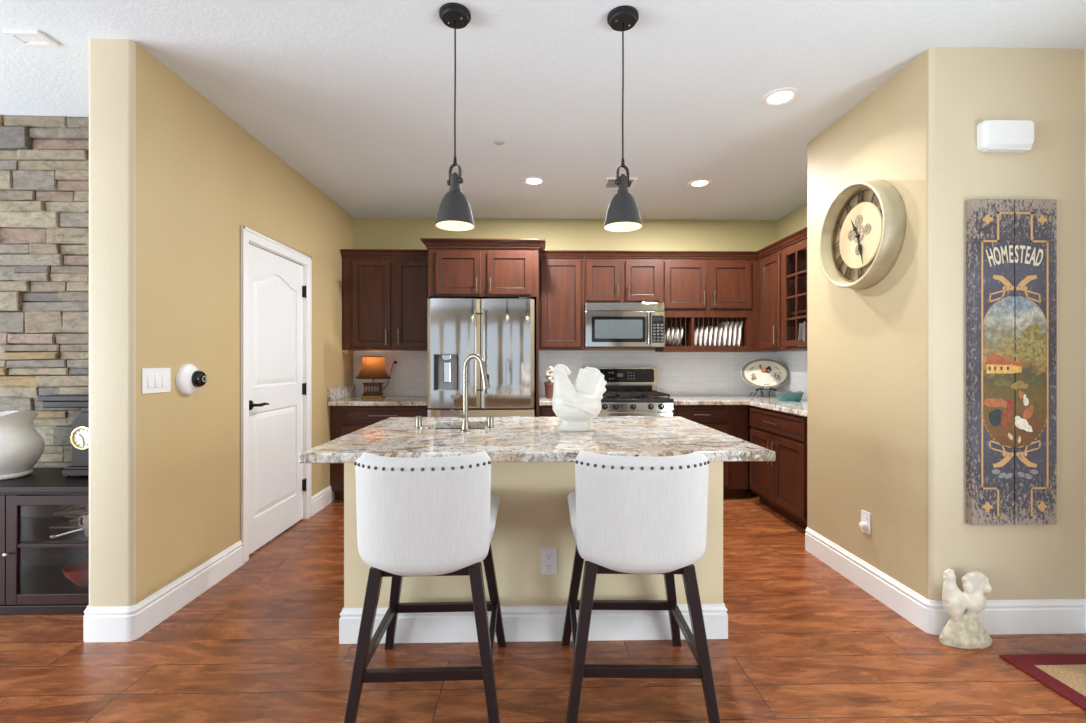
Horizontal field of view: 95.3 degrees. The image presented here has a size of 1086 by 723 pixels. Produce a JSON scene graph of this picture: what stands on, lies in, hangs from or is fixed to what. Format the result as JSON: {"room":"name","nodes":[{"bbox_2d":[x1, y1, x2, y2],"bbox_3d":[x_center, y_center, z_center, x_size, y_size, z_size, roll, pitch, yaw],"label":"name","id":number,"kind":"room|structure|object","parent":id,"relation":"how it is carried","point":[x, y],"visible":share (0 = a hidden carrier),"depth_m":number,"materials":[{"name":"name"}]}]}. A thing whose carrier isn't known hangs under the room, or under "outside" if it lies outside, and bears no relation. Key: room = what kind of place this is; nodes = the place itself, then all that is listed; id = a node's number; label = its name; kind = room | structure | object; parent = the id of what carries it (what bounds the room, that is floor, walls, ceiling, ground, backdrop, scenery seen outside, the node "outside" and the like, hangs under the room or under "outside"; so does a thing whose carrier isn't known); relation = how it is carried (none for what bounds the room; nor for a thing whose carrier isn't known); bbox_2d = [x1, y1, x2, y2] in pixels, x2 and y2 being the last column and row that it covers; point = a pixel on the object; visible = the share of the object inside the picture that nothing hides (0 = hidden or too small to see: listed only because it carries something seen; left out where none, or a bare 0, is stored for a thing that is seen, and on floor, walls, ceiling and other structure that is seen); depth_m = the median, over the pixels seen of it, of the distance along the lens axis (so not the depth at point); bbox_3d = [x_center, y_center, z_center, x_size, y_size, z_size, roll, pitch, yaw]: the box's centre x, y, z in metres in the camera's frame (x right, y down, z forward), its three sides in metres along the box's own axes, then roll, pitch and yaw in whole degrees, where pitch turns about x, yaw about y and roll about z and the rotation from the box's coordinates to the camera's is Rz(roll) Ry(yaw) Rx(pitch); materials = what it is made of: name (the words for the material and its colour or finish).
{"room":"kitchen","nodes":[
{"label":"kitchen","id":0,"kind":"room"},
{"bbox_2d":[0,115,88,467],"bbox_3d":[-4.183,-0.100,3.008,4.172,2.744,0.196,0,0,-1],"label":"stone wall","id":1,"kind":"structure","parent":0,"point":[44,160],"depth_m":2.96,"materials":[{"name":"beige stone"}]},
{"bbox_2d":[37,394,88,407],"bbox_3d":[-2.486,0.230,2.876,0.760,0.070,0.133,0,0,-1],"label":"mantel shelf","id":2,"kind":"object","parent":1,"relation":"attached to","point":[60,400],"visible":0.44,"depth_m":2.82,"materials":[{"name":"grey stone"}]},
{"bbox_2d":[89,39,353,606],"bbox_3d":[-2.008,-0.100,3.655,0.210,2.740,2.800,0,0,-1],"label":"wall","id":3,"kind":"structure","parent":0,"point":[174,181],"depth_m":2.49,"materials":[{"name":"beige paint"}]},
{"bbox_2d":[142,368,170,393],"bbox_3d":[-1.868,0.092,2.398,0.012,0.120,0.180,0,0,-1],"label":"light switch","id":4,"kind":"object","parent":3,"relation":"attached to","point":[154,380],"visible":1,"depth_m":2.39,"materials":[{"name":"white plastic"}]},
{"bbox_2d":[84,540,242,641],"bbox_3d":[-1.986,1.194,2.664,0.242,0.153,0.849,0,0,-1],"label":"baseboard","id":5,"kind":"structure","parent":3,"relation":"attached to","point":[127,623],"depth_m":2.39,"materials":[{"name":"white paint"}]},
{"bbox_2d":[176,364,206,394],"bbox_3d":[-1.844,0.095,2.614,0.070,0.166,0.166,0,0,-1],"label":"security camera","id":6,"kind":"object","parent":3,"relation":"attached to","point":[189,378],"visible":1,"depth_m":2.59,"materials":[{"name":"white plastic"}]},
{"bbox_2d":[241,225,311,563],"bbox_3d":[-1.982,0.210,3.571,0.198,2.126,0.966,0,0,-1],"label":"trim","id":7,"kind":"structure","parent":3,"relation":"attached to","point":[248,236],"depth_m":3.29,"materials":[{"name":"white paint"}]},
{"bbox_2d":[249,244,305,554],"bbox_3d":[-1.901,0.246,3.575,0.111,2.024,0.823,0,0,-1],"label":"door","id":8,"kind":"structure","parent":3,"relation":"in","point":[277,291],"depth_m":3.52,"materials":[{"name":"white paint"}]},
{"bbox_2d":[311,486,333,516],"bbox_3d":[-1.910,1.194,4.291,0.016,0.153,0.473,0,0,-1],"label":"baseboard","id":9,"kind":"structure","parent":3,"relation":"attached to","point":[323,498],"depth_m":4.25,"materials":[{"name":"white paint"}]},
{"bbox_2d":[0,0,1085,219],"bbox_3d":[-1.682,-1.500,0.287,8.850,0.060,9.850,0,0,-1],"label":"ceiling","id":10,"kind":"structure","parent":0,"point":[356,97],"depth_m":2.56,"materials":[{"name":"white paint"}]},
{"bbox_2d":[3,30,58,46],"bbox_3d":[-2.320,-1.464,2.244,0.150,0.012,0.100,0,0,-1],"label":"ceiling vent","id":11,"kind":"object","parent":10,"relation":"in","point":[31,38],"visible":1,"depth_m":2.24,"materials":[{"name":"white plastic"}]},
{"bbox_2d":[435,3,474,230],"bbox_3d":[-0.372,-1.021,2.092,0.166,0.898,0.166,0,0,27],"label":"pendant light","id":12,"kind":"object","parent":10,"relation":"hanging from","point":[454,212],"visible":1,"depth_m":2.07,"materials":[{"name":"black metal"}]},
{"bbox_2d":[449,172,460,191],"bbox_3d":[-0.372,-0.756,2.092,0.048,0.083,0.048,0,0,27],"label":"socket","id":13,"kind":"object","parent":12,"relation":"attached to","point":[454,179],"depth_m":2.07,"materials":[{"name":"grey metal"}]},
{"bbox_2d":[494,140,503,144],"bbox_3d":[-0.294,-1.466,3.315,0.070,0.008,0.070,0,0,-1],"label":"sprinkler cover","id":14,"kind":"object","parent":10,"relation":"attached to","point":[497,142],"visible":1,"depth_m":3.30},
{"bbox_2d":[522,176,545,185],"bbox_3d":[-0.073,-1.465,4.029,0.196,0.008,0.196,0,0,-1],"label":"recessed light","id":15,"kind":"object","parent":10,"relation":"in","point":[531,181],"visible":1,"depth_m":4.03,"materials":[{"name":"white plastic"}]},
{"bbox_2d":[602,177,637,189],"bbox_3d":[0.628,-1.464,4.075,0.250,0.012,0.250,0,0,-1],"label":"ceiling vent","id":16,"kind":"object","parent":10,"relation":"in","point":[609,184],"visible":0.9,"depth_m":4.08,"materials":[{"name":"white plastic"}]},
{"bbox_2d":[603,5,642,231],"bbox_3d":[0.340,-1.021,2.108,0.166,0.898,0.166,0,0,-25],"label":"pendant light","id":17,"kind":"object","parent":10,"relation":"hanging from","point":[623,214],"visible":1,"depth_m":2.09,"materials":[{"name":"black metal"}]},
{"bbox_2d":[617,174,628,192],"bbox_3d":[0.340,-0.756,2.108,0.048,0.083,0.048,0,0,-25],"label":"socket","id":18,"kind":"object","parent":17,"relation":"attached to","point":[622,181],"depth_m":2.09,"materials":[{"name":"grey metal"}]},
{"bbox_2d":[687,179,711,187],"bbox_3d":[1.293,-1.465,4.080,0.196,0.008,0.196,0,0,-1],"label":"recessed light","id":19,"kind":"object","parent":10,"relation":"in","point":[699,183],"visible":1,"depth_m":4.08,"materials":[{"name":"white plastic"}]},
{"bbox_2d":[761,87,799,106],"bbox_3d":[1.318,-1.465,2.751,0.196,0.008,0.196,0,0,-1],"label":"recessed light","id":20,"kind":"object","parent":10,"relation":"in","point":[781,96],"visible":1,"depth_m":2.74,"materials":[{"name":"white plastic"}]},
{"bbox_2d":[0,484,1085,722],"bbox_3d":[-1.682,1.300,0.287,8.850,0.060,9.850,0,0,-1],"label":"floor","id":21,"kind":"structure","parent":0,"point":[805,643],"depth_m":2.08,"materials":[{"name":"brown wood"}]},
{"bbox_2d":[0,468,88,614],"bbox_3d":[-2.871,0.948,2.683,1.522,0.645,0.479,0,0,-1],"label":"media console","id":22,"kind":"object","parent":21,"relation":"on","point":[32,580],"visible":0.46,"depth_m":2.50,"materials":[{"name":"brown wood"}]},
{"bbox_2d":[0,410,44,479],"bbox_3d":[-2.926,0.443,2.674,0.336,0.364,0.336,0,0,44],"label":"vase","id":23,"kind":"object","parent":22,"relation":"on","point":[22,446],"visible":1,"depth_m":2.64,"materials":[{"name":"white ceramic"}]},
{"bbox_2d":[21,518,88,542],"bbox_3d":[-2.867,0.926,2.715,1.428,0.018,0.379,0,0,-1],"label":"shelf","id":24,"kind":"object","parent":22,"relation":"attached to","point":[33,530],"depth_m":2.65,"materials":[{"name":"brown wood"}]},
{"bbox_2d":[50,528,83,538],"bbox_3d":[-2.462,0.888,2.560,0.170,0.054,0.024,0,0,-1],"label":"ladle","id":25,"kind":"object","parent":22,"relation":"on","point":[53,536],"visible":1,"depth_m":2.56,"materials":[{"name":"silver metal"}]},
{"bbox_2d":[49,505,88,527],"bbox_3d":[-2.464,0.841,2.800,0.511,0.152,0.150,0,0,-1],"label":"tray","id":26,"kind":"object","parent":22,"relation":"on","point":[73,523],"visible":0.07,"depth_m":2.75,"materials":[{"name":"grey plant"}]},
{"bbox_2d":[61,559,88,585],"bbox_3d":[-2.461,1.145,2.665,0.190,0.100,0.190,0,0,-1],"label":"bowl","id":27,"kind":"object","parent":22,"relation":"on","point":[77,572],"visible":0.64,"depth_m":2.62,"materials":[{"name":"ceramic"}]},
{"bbox_2d":[62,411,88,477],"bbox_3d":[-2.467,0.447,2.712,0.210,0.354,0.135,0,0,-1],"label":"mantel clock","id":28,"kind":"object","parent":22,"relation":"on","point":[79,437],"visible":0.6,"depth_m":2.66,"materials":[{"name":"grey wood"}]},
{"bbox_2d":[78,512,88,536],"bbox_3d":[-2.381,0.859,2.634,0.132,0.115,0.106,0,0,31],"label":"mug","id":29,"kind":"object","parent":22,"relation":"on","point":[85,525],"visible":0.38,"depth_m":2.58,"materials":[{"name":"pink ceramic"}]},
{"bbox_2d":[330,406,427,499],"bbox_3d":[-1.483,0.834,4.734,0.880,0.873,0.638,0,0,-1],"label":"base cabinet","id":30,"kind":"object","parent":21,"relation":"on","point":[344,420],"visible":0.3,"depth_m":4.46,"materials":[{"name":"brown wood"}]},
{"bbox_2d":[327,385,426,405],"bbox_3d":[-1.483,0.318,4.730,0.888,0.155,0.645,0,0,-1],"label":"countertop","id":31,"kind":"structure","parent":30,"relation":"on","point":[345,395],"depth_m":4.52,"materials":[{"name":"beige stone"}]},
{"bbox_2d":[355,354,396,397],"bbox_3d":[-1.655,0.142,4.876,0.340,0.427,0.342,0,0,-1],"label":"table lamp","id":32,"kind":"object","parent":31,"relation":"on","point":[373,367],"visible":1,"depth_m":4.77,"materials":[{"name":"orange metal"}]},
{"bbox_2d":[344,451,505,722],"bbox_3d":[-0.421,0.793,1.917,0.533,0.954,0.616,0,0,-2],"label":"bar stool","id":33,"kind":"object","parent":21,"relation":"on","point":[431,516],"visible":1,"depth_m":1.66,"materials":[{"name":"white fabric"}]},
{"bbox_2d":[427,297,533,416],"bbox_3d":[-0.545,0.356,4.619,0.924,1.828,0.839,0,0,-1],"label":"refrigerator","id":34,"kind":"object","parent":21,"relation":"on","point":[500,331],"visible":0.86,"depth_m":4.26,"materials":[{"name":"grey metal"}]},
{"bbox_2d":[420,238,545,416],"bbox_3d":[-0.539,0.092,4.724,1.118,2.357,0.720,0,0,-1],"label":"upper cabinet","id":35,"kind":"object","parent":21,"relation":"on","point":[466,268],"visible":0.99,"depth_m":4.42,"materials":[{"name":"brown wood"}]},
{"bbox_2d":[339,461,727,643],"bbox_3d":[-0.045,0.833,2.693,1.764,0.874,0.894,0,0,-1],"label":"kitchen island","id":36,"kind":"object","parent":21,"relation":"on","point":[533,514],"visible":0.36,"depth_m":2.26,"materials":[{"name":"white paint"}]},
{"bbox_2d":[299,416,774,462],"bbox_3d":[-0.027,0.376,2.565,1.873,0.040,1.250,0,0,-1],"label":"island countertop","id":37,"kind":"structure","parent":36,"relation":"on","point":[511,439],"depth_m":2.23,"materials":[{"name":"beige stone"}]},
{"bbox_2d":[415,416,422,428],"bbox_3d":[-0.660,0.322,2.626,0.042,0.068,0.042,0,0,-1],"label":"soap dispenser","id":38,"kind":"object","parent":37,"relation":"on","point":[418,419],"visible":1,"depth_m":2.61,"materials":[{"name":"silver metal"}]},
{"bbox_2d":[436,428,483,428],"bbox_3d":[-0.473,0.471,2.770,0.334,0.150,0.344,0,0,-1],"label":"sink","id":39,"kind":"object","parent":37,"relation":"in","point":[436,428],"visible":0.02,"depth_m":2.93,"materials":[{"name":"silver metal"}]},
{"bbox_2d":[451,354,489,431],"bbox_3d":[-0.356,0.158,2.466,0.170,0.396,0.125,0,0,24],"label":"faucet","id":40,"kind":"object","parent":37,"relation":"on","point":[485,376],"visible":1,"depth_m":2.50,"materials":[{"name":"silver metal"}]},
{"bbox_2d":[486,415,493,427],"bbox_3d":[-0.282,0.322,2.654,0.042,0.068,0.042,0,0,-1],"label":"air gap","id":41,"kind":"object","parent":37,"relation":"on","point":[490,419],"visible":1,"depth_m":2.64,"materials":[{"name":"silver metal"}]},
{"bbox_2d":[550,364,606,431],"bbox_3d":[0.184,0.184,2.560,0.292,0.342,0.171,0,0,-1],"label":"rooster figurine","id":42,"kind":"object","parent":37,"relation":"on","point":[576,404],"visible":1,"depth_m":2.52,"materials":[{"name":"white ceramic"}]},
{"bbox_2d":[541,548,556,574],"bbox_3d":[0.027,0.912,2.259,0.073,0.118,0.008,0,0,-1],"label":"wall outlet","id":43,"kind":"object","parent":36,"relation":"attached to","point":[548,555],"visible":1,"depth_m":2.26,"materials":[{"name":"white plastic"}]},
{"bbox_2d":[545,553,552,559],"bbox_3d":[0.027,0.890,2.256,0.034,0.031,0.002,0,0,-1],"label":"socket","id":44,"kind":"object","parent":43,"relation":"attached to","point":[548,556],"depth_m":2.26,"materials":[{"name":"white plastic"}]},
{"bbox_2d":[545,563,552,569],"bbox_3d":[0.027,0.934,2.256,0.034,0.031,0.002,0,0,-1],"label":"socket","id":45,"kind":"object","parent":43,"relation":"attached to","point":[548,566],"depth_m":2.26,"materials":[{"name":"white plastic"}]},
{"bbox_2d":[539,405,557,416],"bbox_3d":[0.179,0.834,4.771,0.442,0.873,0.638,0,0,-1],"label":"base cabinet","id":46,"kind":"object","parent":21,"relation":"on","point":[544,410],"visible":0.06,"depth_m":4.49,"materials":[{"name":"brown wood"}]},
{"bbox_2d":[539,396,551,404],"bbox_3d":[0.179,0.376,4.768,0.442,0.039,0.645,0,0,-1],"label":"countertop","id":47,"kind":"structure","parent":46,"relation":"on","point":[543,400],"depth_m":4.44,"materials":[{"name":"beige stone"}]},
{"bbox_2d":[544,366,553,398],"bbox_3d":[0.085,0.202,4.802,0.148,0.309,0.143,0,0,-1],"label":"potted flowers","id":48,"kind":"object","parent":47,"relation":"on","point":[548,385],"visible":0.73,"depth_m":4.75,"materials":[{"name":"orange ceramic"}]},
{"bbox_2d":[582,367,673,416],"bbox_3d":[0.788,0.662,4.737,0.759,1.215,0.730,0,0,-1],"label":"gas range","id":49,"kind":"object","parent":21,"relation":"on","point":[630,391],"visible":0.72,"depth_m":4.61,"materials":[{"name":"silver metal"}]},
{"bbox_2d":[601,391,673,401],"bbox_3d":[0.788,0.331,4.764,0.759,0.066,0.660,0,0,-1],"label":"cooktop","id":50,"kind":"object","parent":49,"relation":"in","point":[608,396],"depth_m":4.50,"materials":[{"name":"metal"}]},
{"bbox_2d":[562,451,720,722],"bbox_3d":[0.347,0.793,1.934,0.533,0.954,0.616,0,0,1],"label":"bar stool","id":51,"kind":"object","parent":21,"relation":"on","point":[629,514],"visible":1,"depth_m":1.68,"materials":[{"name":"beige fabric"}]},
{"bbox_2d":[673,405,747,497],"bbox_3d":[1.526,0.834,4.802,0.701,0.873,0.638,0,0,-1],"label":"base cabinet","id":52,"kind":"object","parent":21,"relation":"on","point":[732,420],"visible":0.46,"depth_m":4.54,"materials":[{"name":"brown wood"}]},
{"bbox_2d":[750,406,806,529],"bbox_3d":[2.153,0.834,3.922,0.628,0.873,1.135,0,0,-1],"label":"base cabinet","id":53,"kind":"object","parent":21,"relation":"on","point":[780,484],"visible":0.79,"depth_m":3.91,"materials":[{"name":"brown wood"}]},
{"bbox_2d":[664,396,806,416],"bbox_3d":[1.819,0.376,4.237,1.261,0.039,1.780,0,0,-1],"label":"countertop","id":54,"kind":"structure","parent":53,"relation":"on","point":[772,402],"depth_m":4.47,"materials":[{"name":"beige stone"}]},
{"bbox_2d":[750,358,776,396],"bbox_3d":[2.206,0.161,4.939,0.317,0.383,0.173,0,0,5],"label":"plate stand","id":55,"kind":"object","parent":54,"relation":"on","point":[765,384],"visible":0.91,"depth_m":4.88,"materials":[{"name":"metal"}]},
{"bbox_2d":[741,359,789,387],"bbox_3d":[2.204,0.117,4.904,0.472,0.292,0.086,0,0,5],"label":"oval platter","id":56,"kind":"object","parent":55,"relation":"on","point":[757,372],"visible":1,"depth_m":4.91,"materials":[{"name":"grey ceramic"}]},
{"bbox_2d":[775,391,803,400],"bbox_3d":[2.234,0.314,4.482,0.274,0.084,0.200,0,0,-21],"label":"oval dish","id":57,"kind":"object","parent":54,"relation":"on","point":[784,395],"visible":0.99,"depth_m":4.41,"materials":[{"name":"teal ceramic"}]},
{"bbox_2d":[939,569,991,648],"bbox_3d":[1.907,1.103,2.234,0.233,0.334,0.104,0,0,1],"label":"rooster","id":58,"kind":"object","parent":21,"relation":"on","point":[963,630],"visible":1,"depth_m":2.21,"materials":[{"name":"ceramic"}]},
{"bbox_2d":[999,654,1085,710],"bbox_3d":[2.255,1.265,1.669,0.565,0.008,0.935,0,0,-1],"label":"area rug","id":59,"kind":"object","parent":21,"relation":"on","point":[1065,674],"visible":1,"depth_m":2.02,"materials":[{"name":"red fabric"}]},
{"bbox_2d":[544,382,553,398],"bbox_3d":[0.081,0.278,4.803,0.140,0.155,0.140,0,0,-1],"label":"pot","id":60,"kind":"object","parent":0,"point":[548,385],"depth_m":4.75,"materials":[{"name":"orange ceramic"}]},
{"bbox_2d":[353,218,777,483],"bbox_3d":[0.153,-0.100,5.159,4.580,2.740,0.132,0,0,-1],"label":"wall","id":61,"kind":"structure","parent":0,"point":[369,233],"depth_m":5.11,"materials":[{"name":"yellow paint"}]},
{"bbox_2d":[340,249,427,350],"bbox_3d":[-1.486,-0.587,4.878,0.880,0.954,0.376,0,0,-1],"label":"upper cabinet","id":62,"kind":"object","parent":61,"relation":"attached to","point":[385,291],"visible":0.94,"depth_m":4.74,"materials":[{"name":"brown wood"}]},
{"bbox_2d":[539,250,584,349],"bbox_3d":[0.177,-0.590,4.916,0.445,0.949,0.375,0,0,-1],"label":"upper cabinet","id":63,"kind":"object","parent":61,"relation":"attached to","point":[561,272],"visible":0.91,"depth_m":4.77,"materials":[{"name":"brown wood"}]},
{"bbox_2d":[585,250,664,302],"bbox_3d":[0.783,-0.816,4.929,0.763,0.496,0.376,0,0,-1],"label":"upper cabinet","id":64,"kind":"object","parent":61,"relation":"attached to","point":[610,276],"visible":0.97,"depth_m":4.78,"materials":[{"name":"brown wood"}]},
{"bbox_2d":[585,303,664,347],"bbox_3d":[0.783,-0.349,4.900,0.761,0.429,0.428,0,0,-1],"label":"microwave","id":65,"kind":"object","parent":64,"relation":"attached to","point":[607,325],"visible":0.98,"depth_m":4.73,"materials":[{"name":"silver metal"}]},
{"bbox_2d":[655,251,759,351],"bbox_3d":[1.645,-0.582,4.949,0.957,0.964,0.376,0,0,-1],"label":"upper cabinet","id":66,"kind":"object","parent":61,"relation":"attached to","point":[701,288],"visible":0.96,"depth_m":4.81,"materials":[{"name":"brown wood"}]},
{"bbox_2d":[665,327,669,343],"bbox_3d":[1.227,-0.254,4.949,0.054,0.186,0.190,0,0,-1],"label":"saucer","id":67,"kind":"object","parent":66,"relation":"in","point":[668,328],"visible":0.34,"depth_m":4.89,"materials":[{"name":"white ceramic"}]},
{"bbox_2d":[667,327,673,344],"bbox_3d":[1.272,-0.254,4.950,0.054,0.186,0.190,0,0,-1],"label":"saucer","id":68,"kind":"object","parent":66,"relation":"in","point":[669,337],"visible":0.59,"depth_m":4.91,"materials":[{"name":"white ceramic"}]},
{"bbox_2d":[672,327,678,344],"bbox_3d":[1.317,-0.254,4.951,0.054,0.186,0.190,0,0,-1],"label":"saucer","id":69,"kind":"object","parent":66,"relation":"in","point":[676,331],"visible":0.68,"depth_m":4.90,"materials":[{"name":"white ceramic"}]},
{"bbox_2d":[676,327,682,344],"bbox_3d":[1.362,-0.254,4.952,0.054,0.186,0.190,0,0,-1],"label":"saucer","id":70,"kind":"object","parent":66,"relation":"in","point":[678,338],"visible":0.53,"depth_m":4.91,"materials":[{"name":"white ceramic"}]},
{"bbox_2d":[694,326,697,345],"bbox_3d":[1.516,-0.252,4.978,0.042,0.198,0.200,0,0,-1],"label":"dinner plate","id":71,"kind":"object","parent":66,"relation":"in","point":[696,327],"visible":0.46,"depth_m":4.90,"materials":[{"name":"white ceramic"}]},
{"bbox_2d":[696,326,702,345],"bbox_3d":[1.563,-0.252,4.979,0.042,0.198,0.200,0,0,-1],"label":"dinner plate","id":72,"kind":"object","parent":66,"relation":"in","point":[701,327],"visible":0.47,"depth_m":4.90,"materials":[{"name":"white ceramic"}]},
{"bbox_2d":[701,326,707,345],"bbox_3d":[1.610,-0.252,4.980,0.042,0.198,0.200,0,0,-1],"label":"dinner plate","id":73,"kind":"object","parent":66,"relation":"in","point":[706,327],"visible":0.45,"depth_m":4.90,"materials":[{"name":"white ceramic"}]},
{"bbox_2d":[706,326,712,345],"bbox_3d":[1.657,-0.252,4.981,0.042,0.198,0.200,0,0,-1],"label":"dinner plate","id":74,"kind":"object","parent":66,"relation":"in","point":[710,327],"visible":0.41,"depth_m":4.90,"materials":[{"name":"white ceramic"}]},
{"bbox_2d":[711,326,716,345],"bbox_3d":[1.704,-0.252,4.982,0.042,0.198,0.200,0,0,-1],"label":"dinner plate","id":75,"kind":"object","parent":66,"relation":"in","point":[714,333],"visible":0.46,"depth_m":4.91,"materials":[{"name":"white ceramic"}]},
{"bbox_2d":[715,326,721,345],"bbox_3d":[1.751,-0.252,4.983,0.042,0.198,0.200,0,0,-1],"label":"dinner plate","id":76,"kind":"object","parent":66,"relation":"in","point":[720,327],"visible":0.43,"depth_m":4.90,"materials":[{"name":"white ceramic"}]},
{"bbox_2d":[718,321,728,345],"bbox_3d":[1.798,-0.274,4.984,0.048,0.243,0.245,0,0,-1],"label":"dinner plate","id":77,"kind":"object","parent":66,"relation":"in","point":[724,323],"visible":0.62,"depth_m":4.89,"materials":[{"name":"white ceramic"}]},
{"bbox_2d":[725,321,732,345],"bbox_3d":[1.845,-0.274,4.985,0.048,0.243,0.245,0,0,-1],"label":"dinner plate","id":78,"kind":"object","parent":66,"relation":"in","point":[730,324],"visible":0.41,"depth_m":4.88,"materials":[{"name":"white ceramic"}]},
{"bbox_2d":[730,321,737,345],"bbox_3d":[1.892,-0.274,4.986,0.048,0.243,0.245,0,0,-1],"label":"dinner plate","id":79,"kind":"object","parent":66,"relation":"in","point":[733,337],"visible":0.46,"depth_m":4.89,"materials":[{"name":"white ceramic"}]},
{"bbox_2d":[735,321,742,345],"bbox_3d":[1.939,-0.274,4.987,0.048,0.243,0.245,0,0,-1],"label":"dinner plate","id":80,"kind":"object","parent":66,"relation":"in","point":[739,323],"visible":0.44,"depth_m":4.89,"materials":[{"name":"white ceramic"}]},
{"bbox_2d":[777,49,1085,598],"bbox_3d":[2.641,-0.100,0.370,0.202,2.740,9.820,0,0,-1],"label":"wall","id":81,"kind":"structure","parent":0,"point":[796,361],"depth_m":4.73,"materials":[{"name":"beige paint"}]},
{"bbox_2d":[756,242,806,350],"bbox_3d":[2.256,-0.583,4.601,0.396,0.962,0.458,0,0,-1],"label":"upper cabinet","id":82,"kind":"object","parent":81,"relation":"attached to","point":[771,256],"visible":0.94,"depth_m":4.56,"materials":[{"name":"brown wood"}]},
{"bbox_2d":[777,227,806,349],"bbox_3d":[2.272,-0.583,3.871,0.397,0.962,1.000,0,0,-1],"label":"upper cabinet","id":83,"kind":"object","parent":81,"relation":"attached to","point":[794,246],"visible":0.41,"depth_m":4.29,"materials":[{"name":"brown wood"}]},
{"bbox_2d":[788,276,805,282],"bbox_3d":[2.307,-0.698,3.871,0.288,0.016,0.960,0,0,-1],"label":"shelf","id":84,"kind":"object","parent":83,"relation":"attached to","point":[802,279],"depth_m":4.27,"materials":[{"name":"brown wood"}]},
{"bbox_2d":[788,310,805,314],"bbox_3d":[2.307,-0.418,3.871,0.288,0.016,0.960,0,0,-1],"label":"shelf","id":85,"kind":"object","parent":83,"relation":"attached to","point":[790,312],"depth_m":4.31,"materials":[{"name":"brown wood"}]},
{"bbox_2d":[798,323,803,339],"bbox_3d":[2.304,-0.228,4.274,0.200,0.198,0.042,0,0,-1],"label":"plate","id":86,"kind":"object","parent":83,"relation":"on","point":[801,325],"visible":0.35,"depth_m":4.27,"materials":[{"name":"white ceramic"}]},
{"bbox_2d":[807,47,1084,600],"bbox_3d":[2.241,-0.100,2.837,0.890,2.740,1.030,0,0,-1],"label":"wall","id":87,"kind":"structure","parent":0,"point":[886,360],"depth_m":2.33,"materials":[{"name":"beige paint"}]},
{"bbox_2d":[818,179,905,288],"bbox_3d":[1.745,-0.698,2.750,0.104,0.590,0.590,0,0,-1],"label":"wall clock","id":88,"kind":"object","parent":87,"relation":"attached to","point":[862,231],"visible":1,"depth_m":2.72,"materials":[{"name":"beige metal"}]},
{"bbox_2d":[859,510,870,534],"bbox_3d":[1.780,0.893,2.751,0.034,0.118,0.073,0,0,-1],"label":"wall outlet","id":89,"kind":"object","parent":87,"relation":"attached to","point":[865,524],"visible":1,"depth_m":2.74,"materials":[{"name":"white plastic"}]},
{"bbox_2d":[805,527,1085,634],"bbox_3d":[2.205,1.194,2.272,0.633,0.153,2.266,0,0,-33],"label":"baseboard","id":90,"kind":"structure","parent":87,"relation":"attached to","point":[1044,616],"depth_m":2.31,"materials":[{"name":"white paint"}]},
{"bbox_2d":[977,120,1033,152],"bbox_3d":[2.148,-1.046,2.294,0.236,0.140,0.050,0,0,-1],"label":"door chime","id":91,"kind":"object","parent":87,"relation":"attached to","point":[997,136],"visible":1,"depth_m":2.27,"materials":[{"name":"white plastic"}]},
{"bbox_2d":[982,148,1031,152],"bbox_3d":[2.148,-0.980,2.295,0.200,0.008,0.041,0,0,-1],"label":"grille","id":92,"kind":"object","parent":91,"relation":"attached to","point":[997,150],"depth_m":2.29,"materials":[{"name":"white plastic"}]},
{"bbox_2d":[966,199,1056,524],"bbox_3d":[2.177,0.003,2.300,0.398,1.505,0.038,0,0,-1],"label":"wooden sign","id":93,"kind":"object","parent":87,"relation":"attached to","point":[1011,244],"visible":1,"depth_m":2.28,"materials":[{"name":"wood"}]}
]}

